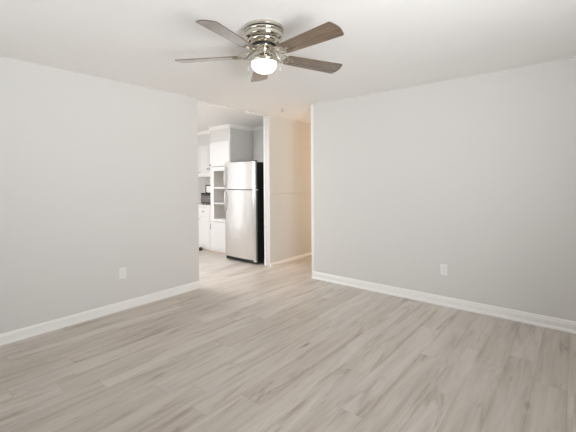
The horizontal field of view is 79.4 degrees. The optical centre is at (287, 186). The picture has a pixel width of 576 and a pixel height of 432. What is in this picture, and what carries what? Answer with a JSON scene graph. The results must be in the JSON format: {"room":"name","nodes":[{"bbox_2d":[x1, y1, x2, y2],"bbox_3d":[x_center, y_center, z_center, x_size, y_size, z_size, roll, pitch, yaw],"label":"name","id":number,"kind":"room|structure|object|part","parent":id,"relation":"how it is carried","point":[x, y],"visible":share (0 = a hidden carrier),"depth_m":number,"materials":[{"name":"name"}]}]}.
{"room":"empty living room","nodes":[
{"label":"empty living room","id":0,"kind":"room"},
{"bbox_2d":[0,56,198,333],"bbox_3d":[-2.444,0.116,3.003,0.110,2.440,3.906,0,1,40],"label":"wall","id":1,"kind":"structure","parent":0,"point":[99,176],"depth_m":3.46,"materials":[{"name":"white paint"}]},
{"bbox_2d":[0,281,199,345],"bbox_3d":[-2.385,1.290,2.978,0.020,0.094,3.906,0,1,40],"label":"baseboard","id":2,"kind":"structure","parent":1,"relation":"attached to","point":[37,329],"depth_m":3.46,"materials":[{"name":"white"}]},
{"bbox_2d":[119,267,125,278],"bbox_3d":[-1.773,0.925,3.724,0.009,0.116,0.072,0,1,40],"label":"wall outlet","id":3,"kind":"object","parent":1,"relation":"attached to","point":[122,271],"visible":1,"depth_m":3.72,"materials":[{"name":"white plastic"}]},
{"bbox_2d":[197,101,268,117],"bbox_3d":[-0.761,-1.118,5.035,0.044,0.044,1.407,0,1,40],"label":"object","id":4,"kind":"object","parent":1,"relation":"attached to","point":[200,102],"visible":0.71,"depth_m":4.96,"materials":[{"name":"white paint"}]},
{"bbox_2d":[198,128,252,146],"bbox_3d":[-1.637,-1.019,7.310,1.949,0.300,0.596,0,1,40],"label":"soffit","id":5,"kind":"structure","parent":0,"point":[227,134],"depth_m":6.71,"materials":[{"name":"white paint"}]},
{"bbox_2d":[198,124,262,134],"bbox_3d":[-1.246,-1.137,6.958,3.000,0.060,0.636,0,1,40],"label":"trim","id":6,"kind":"structure","parent":5,"relation":"attached to","point":[226,125],"depth_m":6.72,"materials":[{"name":"white"}]},
{"bbox_2d":[198,130,263,202],"bbox_3d":[-0.996,0.047,7.265,3.000,2.440,0.120,0,1,40],"label":"wall","id":7,"kind":"structure","parent":0,"point":[258,152],"depth_m":6.88,"materials":[{"name":"white paint"}]},
{"bbox_2d":[198,146,200,172],"bbox_3d":[-2.024,-0.594,7.764,0.640,0.554,0.399,0,1,40],"label":"upper cabinet","id":8,"kind":"object","parent":7,"relation":"attached to","point":[199,146],"visible":0.11,"depth_m":7.45,"materials":[{"name":"white paint"}]},
{"bbox_3d":[-2.008,-0.591,7.537,0.308,0.538,0.020,0,1,40],"label":"door","id":9,"kind":"part","parent":8,"relation":"part of","materials":[{"name":"white paint"}]},
{"bbox_2d":[198,172,209,176],"bbox_3d":[-1.537,-0.262,7.348,0.620,0.104,0.428,0,1,40],"label":"range hood","id":10,"kind":"object","parent":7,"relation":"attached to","point":[202,174],"visible":0.44,"depth_m":7.26,"materials":[{"name":"white paint"}]},
{"bbox_2d":[200,145,209,171],"bbox_3d":[-1.530,-0.592,7.355,0.640,0.554,0.399,0,1,40],"label":"upper cabinet","id":11,"kind":"object","parent":7,"relation":"attached to","point":[204,150],"visible":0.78,"depth_m":7.31,"materials":[{"name":"white paint"}]},
{"bbox_2d":[0,249,575,431],"bbox_3d":[-0.246,1.364,4.178,8.340,0.120,8.720,0,1,40],"label":"floor","id":12,"kind":"structure","parent":0,"point":[259,347],"depth_m":2.56,"materials":[{"name":"beige laminate"}]},
{"bbox_2d":[198,206,210,249],"bbox_3d":[-1.524,0.835,7.220,0.450,0.874,0.644,0,1,40],"label":"base cabinet","id":13,"kind":"object","parent":12,"relation":"on","point":[204,213],"visible":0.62,"depth_m":6.95,"materials":[{"name":"white paint"}]},
{"bbox_3d":[-1.709,0.500,6.995,0.420,0.172,0.017,0,1,40],"label":"drawer","id":14,"kind":"part","parent":13,"relation":"part of","materials":[{"name":"white paint"}]},
{"bbox_2d":[198,203,210,206],"bbox_3d":[-1.695,0.377,7.365,0.899,0.036,0.623,0,1,40],"label":"countertop","id":15,"kind":"structure","parent":13,"relation":"on","point":[199,204],"depth_m":7.03,"materials":[{"name":"white laminate"}]},
{"bbox_2d":[201,193,210,203],"bbox_3d":[-1.562,0.243,7.192,0.420,0.235,0.360,0,1,40],"label":"toaster oven","id":16,"kind":"object","parent":15,"relation":"on","point":[205,197],"visible":0.3,"depth_m":7.10,"materials":[{"name":"black plastic"}]},
{"bbox_3d":[-1.654,0.265,7.080,0.396,0.105,0.009,0,1,40],"label":"door","id":17,"kind":"part","parent":16,"relation":"part of","materials":[{"name":"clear glass"}]},
{"bbox_2d":[205,185,209,192],"bbox_3d":[-1.551,0.043,7.166,0.288,0.165,0.180,0,1,40],"label":"toaster","id":18,"kind":"object","parent":16,"relation":"on","point":[207,187],"visible":0.32,"depth_m":7.13,"materials":[{"name":"white plastic"}]},
{"bbox_2d":[210,141,252,252],"bbox_3d":[-1.124,0.203,6.876,0.597,2.140,0.644,0,1,40],"label":"pantry cabinet","id":19,"kind":"object","parent":12,"relation":"on","point":[223,152],"visible":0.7,"depth_m":6.74,"materials":[{"name":"white paint"}]},
{"bbox_3d":[-1.303,0.947,6.666,0.569,0.538,0.020,0,1,40],"label":"door","id":20,"kind":"part","parent":19,"relation":"part of","materials":[{"name":"white paint"}]},
{"bbox_3d":[-1.315,-0.622,6.645,0.569,0.464,0.020,0,1,40],"label":"door","id":21,"kind":"part","parent":19,"relation":"part of","materials":[{"name":"white paint"}]},
{"bbox_3d":[-0.880,0.204,6.706,0.004,2.139,0.594,0,1,40],"label":"panel","id":22,"kind":"part","parent":19,"relation":"part of","materials":[{"name":"white paint"}]},
{"bbox_2d":[224,160,263,263],"bbox_3d":[-0.594,0.420,6.205,0.764,1.718,0.839,0,1,40],"label":"refrigerator","id":23,"kind":"object","parent":12,"relation":"on","point":[243,181],"visible":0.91,"depth_m":5.84,"materials":[{"name":"silver metal"}]},
{"bbox_3d":[-0.822,-0.190,5.931,0.760,0.462,0.058,0,1,40],"label":"freezer door","id":24,"kind":"part","parent":23,"relation":"part of","materials":[{"name":"silver metal"}]},
{"bbox_3d":[-0.815,0.633,5.942,0.760,1.157,0.058,0,1,40],"label":"fridge door","id":25,"kind":"part","parent":23,"relation":"part of","materials":[{"name":"silver metal"}]},
{"bbox_2d":[0,0,575,131],"bbox_3d":[-0.266,-1.196,4.143,8.340,0.120,8.720,0,1,40],"label":"ceiling","id":26,"kind":"structure","parent":0,"point":[385,45],"depth_m":2.69,"materials":[{"name":"white paint"}]},
{"bbox_2d":[175,19,343,81],"bbox_3d":[-0.148,-0.931,2.405,1.216,0.363,1.240,0,1,40],"label":"ceiling fan","id":27,"kind":"object","parent":26,"relation":"hanging from","point":[263,63],"visible":1,"depth_m":2.33,"materials":[{"name":"brown wood"}]},
{"bbox_3d":[-0.573,-0.915,2.495,0.477,0.006,0.146,-1,13,8],"label":"blade","id":28,"kind":"part","parent":27,"relation":"part of","materials":[{"name":"brown wood"}]},
{"bbox_3d":[-0.348,-0.901,2.071,0.146,0.006,0.477,13,8,25],"label":"blade","id":29,"kind":"part","parent":27,"relation":"part of","materials":[{"name":"wood"}]},
{"bbox_3d":[-0.225,-0.933,2.842,0.146,0.006,0.477,-13,4,-7],"label":"blade","id":30,"kind":"part","parent":27,"relation":"part of","materials":[{"name":"brown wood"}]},
{"bbox_3d":[-0.168,-0.835,2.439,0.182,0.076,0.182,0,1,40],"label":"globe","id":31,"kind":"part","parent":27,"relation":"part of","materials":[{"name":"white glass"}]},
{"bbox_3d":[0.124,-0.915,2.153,0.477,0.006,0.146,1,-11,44],"label":"blade","id":32,"kind":"part","parent":27,"relation":"part of","materials":[{"name":"brown wood"}]},
{"bbox_3d":[0.192,-0.924,2.629,0.477,0.006,0.146,-1,-11,-28],"label":"blade","id":33,"kind":"part","parent":27,"relation":"part of","materials":[{"name":"brown wood"}]},
{"bbox_2d":[265,115,311,265],"bbox_3d":[0.671,0.040,6.841,0.110,2.440,3.167,0,1,40],"label":"wall","id":34,"kind":"structure","parent":0,"point":[287,141],"depth_m":5.93,"materials":[{"name":"white paint"}]},
{"bbox_2d":[263,116,265,265],"bbox_3d":[-0.382,0.065,5.649,0.020,2.440,0.012,0,1,40],"label":"trim","id":35,"kind":"structure","parent":34,"relation":"attached to","point":[263,116],"depth_m":5.64,"materials":[{"name":"white"}]},
{"bbox_2d":[270,190,310,194],"bbox_3d":[0.718,0.078,6.803,0.011,0.045,3.167,0,1,40],"label":"trim","id":36,"kind":"structure","parent":34,"relation":"attached to","point":[303,191],"depth_m":5.97,"materials":[{"name":"white paint"}]},
{"bbox_2d":[270,252,311,266],"bbox_3d":[0.728,1.236,6.818,0.014,0.050,3.167,0,1,40],"label":"baseboard","id":37,"kind":"structure","parent":34,"relation":"attached to","point":[310,253],"depth_m":5.97,"materials":[{"name":"white"}]},
{"bbox_2d":[313,57,575,321],"bbox_3d":[1.939,0.075,3.646,4.062,2.440,0.120,0,1,40],"label":"wall","id":38,"kind":"structure","parent":0,"point":[475,176],"depth_m":3.67,"materials":[{"name":"white paint"}]},
{"bbox_2d":[311,105,313,270],"bbox_3d":[0.355,0.070,4.895,0.041,2.440,0.036,0,1,40],"label":"trim","id":39,"kind":"structure","parent":38,"relation":"attached to","point":[312,137],"depth_m":4.88,"materials":[{"name":"white"}]},
{"bbox_2d":[311,271,575,333],"bbox_3d":[1.902,1.245,3.606,4.062,0.102,0.024,0,1,40],"label":"baseboard","id":40,"kind":"structure","parent":38,"relation":"attached to","point":[559,324],"depth_m":3.68,"materials":[{"name":"white"}]},
{"bbox_2d":[440,264,446,274],"bbox_3d":[1.696,0.901,3.779,0.072,0.116,0.009,0,1,40],"label":"wall outlet","id":41,"kind":"object","parent":38,"relation":"attached to","point":[443,267],"visible":1,"depth_m":3.78,"materials":[{"name":"white plastic"}]}
]}

